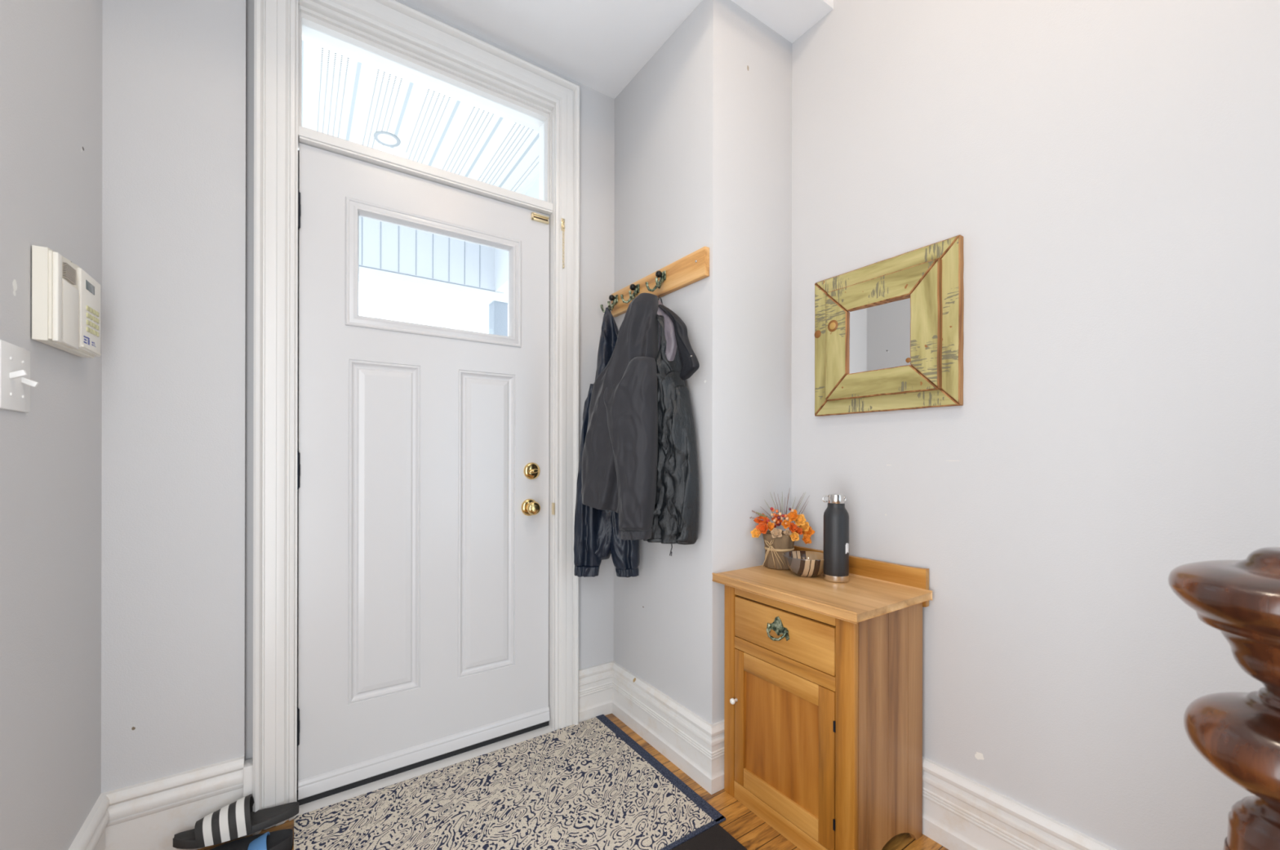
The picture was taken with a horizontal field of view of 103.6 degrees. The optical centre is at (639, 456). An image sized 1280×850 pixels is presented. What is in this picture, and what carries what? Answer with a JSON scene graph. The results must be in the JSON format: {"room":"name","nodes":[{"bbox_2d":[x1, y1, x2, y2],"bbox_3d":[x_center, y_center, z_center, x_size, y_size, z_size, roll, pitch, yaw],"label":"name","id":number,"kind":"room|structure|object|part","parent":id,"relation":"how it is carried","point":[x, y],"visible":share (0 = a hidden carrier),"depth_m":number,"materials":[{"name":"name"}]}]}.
{"room":"entrance hall","nodes":[
{"label":"entrance hall","id":0,"kind":"room"},
{"bbox_2d":[0,0,102,849],"bbox_3d":[0.075,-0.409,-0.983,0.150,3.000,5.720,0,0,-34],"label":"wall","id":1,"kind":"structure","parent":0,"point":[51,51],"depth_m":1.02,"materials":[{"name":"grey paint"}]},
{"bbox_2d":[0,339,39,413],"bbox_3d":[-1.095,-0.138,0.893,0.025,0.116,0.114,0,0,-34],"label":"light switch","id":2,"kind":"object","parent":1,"relation":"attached to","point":[15,382],"visible":1,"depth_m":0.88,"materials":[{"name":"white plastic"}]},
{"bbox_2d":[31,244,101,358],"bbox_3d":[-1.210,-0.318,1.074,0.034,0.193,0.277,0,0,-34],"label":"alarm keypad","id":3,"kind":"object","parent":1,"relation":"attached to","point":[66,299],"visible":1,"depth_m":1.01,"materials":[{"name":"beige plastic"}]},
{"bbox_2d":[62,262,76,284],"bbox_3d":[-1.174,-0.376,1.036,0.006,0.031,0.056,0,0,-34],"label":"speaker grille","id":4,"kind":"object","parent":3,"relation":"attached to","point":[69,276],"depth_m":1.03,"materials":[{"name":"beige plastic"}]},
{"bbox_3d":[-1.172,-0.290,1.034,0.008,0.126,0.086,0,0,-34],"label":"door","id":5,"kind":"part","parent":3,"relation":"part of","materials":[{"name":"white plastic"}]},
{"bbox_3d":[-1.238,-0.319,1.132,0.009,0.171,0.130,0,0,-34],"label":"control panel","id":6,"kind":"part","parent":3,"relation":"part of","materials":[{"name":"white plastic"}]},
{"bbox_2d":[68,755,244,849],"bbox_3d":[0.256,0.981,-0.861,0.291,0.221,5.415,0,0,-34],"label":"baseboard","id":7,"kind":"structure","parent":1,"relation":"attached to","point":[147,815],"depth_m":1.35,"materials":[{"name":"paint"}]},
{"bbox_2d":[302,35,538,131],"bbox_3d":[-1.147,-1.824,2.024,2.166,0.035,0.630,0,0,-34],"label":"trim","id":8,"kind":"structure","parent":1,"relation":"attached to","point":[305,38],"depth_m":2.42,"materials":[{"name":"white plastic"}]},
{"bbox_2d":[101,0,614,793],"bbox_3d":[-0.717,-0.261,1.844,1.720,2.700,0.155,0,0,-34],"label":"wall","id":9,"kind":"structure","parent":0,"point":[178,75],"depth_m":1.39,"materials":[{"name":"grey paint"}]},
{"bbox_2d":[243,0,579,836],"bbox_3d":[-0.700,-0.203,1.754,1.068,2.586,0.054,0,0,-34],"label":"trim","id":10,"kind":"structure","parent":9,"relation":"attached to","point":[268,776],"depth_m":1.51,"materials":[{"name":"white paint"}]},
{"bbox_3d":[-0.345,0.209,2.004,0.003,0.047,0.024,0,0,-34],"label":"strike plate","id":11,"kind":"part","parent":10,"relation":"part of","materials":[{"name":"gold metal"}]},
{"bbox_2d":[297,720,548,805],"bbox_3d":[-0.729,1.073,1.818,0.841,0.025,0.048,0,0,-34],"label":"door sweep","id":12,"kind":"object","parent":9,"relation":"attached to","point":[357,784],"depth_m":1.75,"materials":[{"name":"black rubber"}]},
{"bbox_2d":[297,142,550,799],"bbox_3d":[-0.712,0.045,1.786,0.846,2.030,0.107,0,0,-34],"label":"door","id":13,"kind":"structure","parent":9,"relation":"in","point":[423,452],"depth_m":1.75,"materials":[{"name":"white paint"}]},
{"bbox_3d":[-0.419,0.201,1.959,0.067,0.067,0.062,0,0,-34],"label":"knob","id":14,"kind":"part","parent":13,"relation":"part of","materials":[{"name":"gold metal"}]},
{"bbox_2d":[293,724,554,818],"bbox_3d":[-0.730,1.087,1.814,0.854,0.004,0.153,0,0,-34],"label":"threshold","id":15,"kind":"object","parent":9,"relation":"attached to","point":[352,793],"depth_m":1.73,"materials":[{"name":"white paint"}]},
{"bbox_2d":[297,4,552,215],"bbox_3d":[-0.721,-1.181,1.808,0.852,0.414,0.087,0,0,-34],"label":"window","id":16,"kind":"structure","parent":9,"relation":"in","point":[309,21],"depth_m":1.76,"materials":[{"name":"white paint"}]},
{"bbox_2d":[494,178,538,293],"bbox_3d":[-0.607,-1.560,3.220,0.074,0.560,2.000,0,0,-34],"label":"trim","id":17,"kind":"structure","parent":9,"relation":"attached to","point":[501,257],"depth_m":3.78,"materials":[{"name":"white"}]},
{"bbox_2d":[560,217,564,268],"bbox_3d":[-0.304,-0.844,1.997,0.015,0.199,0.012,0,0,-34],"label":"chain","id":18,"kind":"object","parent":9,"relation":"hanging from","point":[562,220],"visible":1,"depth_m":2.00,"materials":[{"name":"gold metal"}]},
{"bbox_3d":[-0.304,-0.919,1.997,0.015,0.049,0.012,0,0,-34],"label":"mounting plate","id":19,"kind":"part","parent":18,"relation":"part of","materials":[{"name":"gold metal"}]},
{"bbox_2d":[297,40,538,191],"bbox_3d":[-1.800,-1.827,2.717,2.466,0.030,1.250,0,0,-34],"label":"ceiling","id":20,"kind":"structure","parent":0,"point":[345,98],"depth_m":2.74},
{"bbox_2d":[373,130,400,146],"bbox_3d":[-1.443,-1.809,2.876,0.138,0.006,0.138,0,0,-34],"label":"recessed light","id":21,"kind":"object","parent":20,"relation":"in","point":[387,139],"visible":1,"depth_m":2.87,"materials":[{"name":"grey"}]},
{"bbox_2d":[516,166,538,195],"bbox_3d":[-0.614,-1.790,3.143,0.028,0.040,1.880,0,0,-34],"label":"trim","id":22,"kind":"structure","parent":20,"relation":"attached to","point":[534,177],"depth_m":3.28,"materials":[{"name":"white plastic"}]},
{"bbox_2d":[197,713,948,849],"bbox_3d":[0.964,1.133,-0.436,2.300,0.080,5.620,0,0,-34],"label":"floor","id":23,"kind":"structure","parent":0,"point":[742,824],"depth_m":1.48,"materials":[{"name":"brown wood"}]},
{"bbox_2d":[209,828,293,849],"bbox_3d":[-1.075,1.061,1.341,0.249,0.056,0.114,0,0,-34],"label":"flip flop","id":24,"kind":"object","parent":23,"relation":"on","point":[282,839],"visible":1,"depth_m":1.38,"materials":[{"name":"black rubber"}]},
{"bbox_2d":[173,793,298,848],"bbox_3d":[-1.116,0.996,1.403,0.276,0.086,0.090,0,0,-34],"label":"sandal","id":25,"kind":"object","parent":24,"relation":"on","point":[237,819],"visible":1,"depth_m":1.37,"materials":[{"name":"grey plastic"}]},
{"bbox_2d":[293,714,725,849],"bbox_3d":[-0.392,1.085,1.514,1.070,0.009,0.739,0,0,-34],"label":"rug","id":26,"kind":"object","parent":23,"relation":"on","point":[588,784],"visible":1,"depth_m":1.55,"materials":[{"name":"fabric"}]},
{"bbox_2d":[671,823,747,849],"bbox_3d":[0.034,1.086,0.951,0.922,0.009,0.660,0,0,-34],"label":"floor mat","id":27,"kind":"object","parent":23,"relation":"on","point":[716,837],"visible":1,"depth_m":1.41,"materials":[{"name":"grey"}]},
{"bbox_2d":[711,545,932,849],"bbox_3d":[0.539,0.708,1.543,0.388,0.768,0.515,0,0,-34],"label":"base cabinet","id":28,"kind":"object","parent":23,"relation":"on","point":[823,678],"visible":0.99,"depth_m":1.40,"materials":[{"name":"brown wood"}]},
{"bbox_3d":[0.297,0.773,1.593,0.024,0.018,0.018,0,0,-34],"label":"knob","id":29,"kind":"part","parent":28,"relation":"part of","materials":[{"name":"white ceramic"}]},
{"bbox_3d":[0.391,0.497,1.454,0.028,0.067,0.082,0,0,-34],"label":"handle","id":30,"kind":"part","parent":28,"relation":"part of","materials":[{"name":"green metal"}]},
{"bbox_3d":[0.410,1.064,1.464,0.018,0.056,0.365,0,0,-34],"label":"rail","id":31,"kind":"part","parent":28,"relation":"part of","materials":[{"name":"brown wood"}]},
{"bbox_3d":[0.407,1.005,1.467,0.016,0.058,0.274,0,0,-34],"label":"door rail","id":32,"kind":"part","parent":28,"relation":"part of","materials":[{"name":"brown wood"}]},
{"bbox_3d":[0.407,0.642,1.467,0.016,0.056,0.274,0,0,-34],"label":"door rail","id":33,"kind":"part","parent":28,"relation":"part of","materials":[{"name":"brown wood"}]},
{"bbox_3d":[0.413,0.824,1.465,0.008,0.360,0.301,0,0,-34],"label":"door","id":34,"kind":"part","parent":28,"relation":"part of","materials":[{"name":"brown wood"}]},
{"bbox_2d":[749,487,815,569],"bbox_3d":[0.492,0.247,1.737,0.211,0.275,0.134,0,0,22],"label":"flower pot","id":35,"kind":"object","parent":28,"relation":"on","point":[776,541],"visible":1,"depth_m":1.72,"materials":[{"name":"brown fabric"}]},
{"bbox_3d":[0.394,0.261,1.714,0.036,0.032,0.020,0,0,7],"label":"flower","id":36,"kind":"part","parent":35,"relation":"part of","materials":[{"name":"orange fabric"}]},
{"bbox_3d":[0.421,0.220,1.740,0.057,0.046,0.023,0,0,11],"label":"flower","id":37,"kind":"part","parent":35,"relation":"part of","materials":[{"name":"orange fabric"}]},
{"bbox_3d":[0.415,0.244,1.710,0.047,0.037,0.021,0,0,34],"label":"flower","id":38,"kind":"part","parent":35,"relation":"part of","materials":[{"name":"orange fabric"}]},
{"bbox_3d":[0.445,0.238,1.713,0.031,0.033,0.019,0,0,-34],"label":"flower","id":39,"kind":"part","parent":35,"relation":"part of","materials":[{"name":"orange fabric"}]},
{"bbox_3d":[0.458,0.258,1.691,0.039,0.034,0.021,0,0,13],"label":"fabric flower","id":40,"kind":"part","parent":35,"relation":"part of","materials":[{"name":"beige fabric"}]},
{"bbox_3d":[0.473,0.217,1.742,0.038,0.036,0.021,0,0,6],"label":"flower","id":41,"kind":"part","parent":35,"relation":"part of","materials":[{"name":"orange plant"}]},
{"bbox_3d":[0.484,0.325,1.750,0.114,0.119,0.114,0,0,-34],"label":"pot","id":42,"kind":"part","parent":35,"relation":"part of","materials":[{"name":"brown fabric"}]},
{"bbox_3d":[0.499,0.233,1.722,0.026,0.032,0.025,0,0,-34],"label":"flower","id":43,"kind":"part","parent":35,"relation":"part of","materials":[{"name":"orange fabric"}]},
{"bbox_3d":[0.499,0.257,1.701,0.031,0.026,0.015,0,0,45],"label":"fabric flower","id":44,"kind":"part","parent":35,"relation":"part of","materials":[{"name":"beige fabric"}]},
{"bbox_3d":[0.522,0.203,1.724,0.043,0.044,0.021,0,0,28],"label":"flower","id":45,"kind":"part","parent":35,"relation":"part of","materials":[{"name":"orange fabric"}]},
{"bbox_3d":[0.517,0.240,1.697,0.030,0.034,0.021,0,0,-34],"label":"flower","id":46,"kind":"part","parent":35,"relation":"part of","materials":[{"name":"orange fabric"}]},
{"bbox_3d":[0.518,0.268,1.692,0.030,0.035,0.020,0,0,9],"label":"fabric flower","id":47,"kind":"part","parent":35,"relation":"part of","materials":[{"name":"orange fabric"}]},
{"bbox_3d":[0.538,0.253,1.709,0.026,0.027,0.017,0,0,24],"label":"flower","id":48,"kind":"part","parent":35,"relation":"part of","materials":[{"name":"orange fabric"}]},
{"bbox_3d":[0.546,0.219,1.719,0.033,0.041,0.033,0,0,-34],"label":"flower","id":49,"kind":"part","parent":35,"relation":"part of","materials":[{"name":"orange fabric"}]},
{"bbox_3d":[0.561,0.238,1.723,0.040,0.039,0.021,0,0,26],"label":"flower","id":50,"kind":"part","parent":35,"relation":"part of","materials":[{"name":"fabric"}]},
{"bbox_3d":[0.569,0.282,1.722,0.034,0.034,0.020,0,0,-5],"label":"flower","id":51,"kind":"part","parent":35,"relation":"part of","materials":[{"name":"orange plant"}]},
{"bbox_3d":[0.577,0.261,1.732,0.049,0.041,0.021,0,0,16],"label":"flower","id":52,"kind":"part","parent":35,"relation":"part of","materials":[{"name":"orange fabric"}]},
{"bbox_3d":[0.411,0.593,1.464,0.018,0.037,0.365,0,0,-34],"label":"rail","id":53,"kind":"part","parent":28,"relation":"part of","materials":[{"name":"brown wood"}]},
{"bbox_3d":[0.411,0.423,1.464,0.018,0.037,0.365,0,0,-34],"label":"rail","id":54,"kind":"part","parent":28,"relation":"part of","materials":[{"name":"brown wood"}]},
{"bbox_3d":[0.410,0.510,1.463,0.017,0.126,0.361,0,0,-34],"label":"drawer","id":55,"kind":"part","parent":28,"relation":"part of","materials":[{"name":"brown wood"}]},
{"bbox_2d":[782,551,823,577],"bbox_3d":[0.543,0.353,1.637,0.153,0.063,0.153,0,0,-34],"label":"bowl","id":56,"kind":"object","parent":28,"relation":"on","point":[802,563],"visible":0.91,"depth_m":1.60,"materials":[{"name":"multicoloured ceramic"}]},
{"bbox_2d":[822,493,848,582],"bbox_3d":[0.609,0.251,1.564,0.074,0.266,0.075,0,0,-34],"label":"water bottle","id":57,"kind":"object","parent":28,"relation":"on","point":[836,517],"visible":1,"depth_m":1.53,"materials":[{"name":"grey metal"}]},
{"bbox_3d":[0.691,0.381,1.649,0.018,0.113,0.483,0,0,-34],"label":"rail","id":58,"kind":"part","parent":28,"relation":"part of","materials":[{"name":"brown wood"}]},
{"bbox_3d":[0.678,0.749,1.368,0.314,0.687,0.016,0,0,-34],"label":"panel","id":59,"kind":"part","parent":28,"relation":"part of","materials":[{"name":"brown wood"}]},
{"bbox_2d":[1168,546,1279,849],"bbox_3d":[0.596,0.588,0.450,0.173,1.008,0.173,0,0,29],"label":"newel post","id":60,"kind":"object","parent":23,"relation":"on","point":[1237,733],"visible":1,"depth_m":0.45,"materials":[{"name":"brown wood"}]},
{"bbox_2d":[403,0,833,98],"bbox_3d":[-0.360,-1.671,1.510,1.931,0.277,0.795,0,0,-34],"label":"ceiling","id":61,"kind":"structure","parent":0,"point":[601,46],"depth_m":1.79,"materials":[{"name":"white paint"}]},
{"bbox_2d":[613,0,791,724],"bbox_3d":[0.303,-0.259,2.068,0.581,2.700,0.622,0,0,-34],"label":"wall","id":62,"kind":"structure","parent":0,"point":[703,130],"depth_m":1.76,"materials":[{"name":"grey paint"}]},
{"bbox_2d":[578,660,724,794],"bbox_3d":[0.114,0.984,1.867,0.848,0.214,0.358,0,0,24],"label":"baseboard","id":63,"kind":"structure","parent":62,"relation":"attached to","point":[695,745],"depth_m":1.87,"materials":[{"name":"paint"}]},
{"bbox_2d":[600,246,709,316],"bbox_3d":[0.029,-0.640,1.883,0.080,0.095,0.596,0,0,-34],"label":"coat rack","id":64,"kind":"object","parent":62,"relation":"attached to","point":[694,267],"visible":0.95,"depth_m":1.81,"materials":[{"name":"brown wood"}]},
{"bbox_2d":[573,305,639,577],"bbox_3d":[-0.126,-0.071,1.954,0.252,1.056,0.136,0,0,3],"label":"jacket","id":65,"kind":"object","parent":64,"relation":"hanging from","point":[597,532],"visible":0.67,"depth_m":1.91,"materials":[{"name":"blue fabric"}]},
{"bbox_3d":[-0.115,-0.658,2.095,0.029,0.024,0.024,0,0,-34],"label":"knob","id":66,"kind":"part","parent":64,"relation":"part of","materials":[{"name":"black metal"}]},
{"bbox_2d":[581,293,658,540],"bbox_3d":[-0.071,-0.158,1.762,0.235,0.876,0.322,0,0,-24],"label":"jacket","id":67,"kind":"object","parent":64,"relation":"hanging from","point":[619,469],"visible":0.99,"depth_m":1.67,"materials":[{"name":"black fabric"}]},
{"bbox_3d":[-0.026,-0.658,1.964,0.029,0.024,0.024,0,0,-34],"label":"knob","id":68,"kind":"part","parent":64,"relation":"part of","materials":[{"name":"black metal"}]},
{"bbox_3d":[0.071,-0.658,1.822,0.029,0.024,0.024,0,0,-34],"label":"knob","id":69,"kind":"part","parent":64,"relation":"part of","materials":[{"name":"black metal"}]},
{"bbox_2d":[643,295,699,555],"bbox_3d":[0.103,-0.116,1.704,0.146,0.906,0.287,0,0,-34],"label":"jacket","id":70,"kind":"object","parent":64,"relation":"hanging from","point":[676,512],"visible":0.87,"depth_m":1.65,"materials":[{"name":"black fabric"}]},
{"bbox_2d":[791,0,1279,849],"bbox_3d":[2.014,-0.405,-0.133,0.150,3.000,4.944,0,0,-34],"label":"wall","id":71,"kind":"structure","parent":0,"point":[1107,171],"depth_m":1.20,"materials":[{"name":"grey paint"}]},
{"bbox_2d":[814,234,964,416],"bbox_3d":[0.739,-0.372,1.565,0.044,0.465,0.468,0,0,-34],"label":"mirror","id":72,"kind":"object","parent":71,"relation":"attached to","point":[889,332],"visible":1,"depth_m":1.51,"materials":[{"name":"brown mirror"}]},
{"bbox_3d":[0.740,-0.369,1.557,0.011,0.213,0.216,0,0,-34],"label":"glass","id":73,"kind":"part","parent":72,"relation":"part of","materials":[{"name":"white mirror"}]},
{"bbox_3d":[0.734,-0.511,1.554,0.020,0.080,0.361,0,0,-34],"label":"rail","id":74,"kind":"part","parent":72,"relation":"part of","materials":[{"name":"yellow wood"}]},
{"bbox_3d":[0.734,-0.226,1.553,0.020,0.080,0.361,0,0,-34],"label":"rail","id":75,"kind":"part","parent":72,"relation":"part of","materials":[{"name":"yellow wood"}]},
{"bbox_3d":[0.749,-0.562,1.571,0.022,0.086,0.464,0,0,-34],"label":"rail","id":76,"kind":"part","parent":72,"relation":"part of","materials":[{"name":"yellow wood"}]},
{"bbox_3d":[0.748,-0.182,1.571,0.022,0.086,0.465,0,0,-34],"label":"rail","id":77,"kind":"part","parent":72,"relation":"part of","materials":[{"name":"yellow wood"}]},
{"bbox_2d":[922,756,1115,849],"bbox_3d":[1.899,0.988,-0.119,0.019,0.214,4.794,0,0,-34],"label":"baseboard","id":78,"kind":"structure","parent":71,"relation":"attached to","point":[959,812],"depth_m":1.34,"materials":[{"name":"paint"}]},
{"bbox_3d":[-1.782,1.273,2.534,4.900,0.130,2.180,0,0,-34],"label":"floor","id":79,"kind":"structure","parent":0,"visible":0},
{"bbox_2d":[486,297,508,336],"bbox_3d":[-1.127,0.004,4.011,0.140,2.470,0.160,0,0,-34],"label":"porch column","id":80,"kind":"structure","parent":79,"relation":"on","point":[498,308],"depth_m":3.96,"materials":[{"name":"grey paint"}]},
{"bbox_2d":[359,216,504,302],"bbox_3d":[-2.577,-1.539,3.035,3.540,0.610,0.170,0,0,-34],"label":"beam","id":81,"kind":"structure","parent":80,"relation":"on","point":[390,255],"depth_m":3.65,"materials":[{"name":"white"}]}
]}

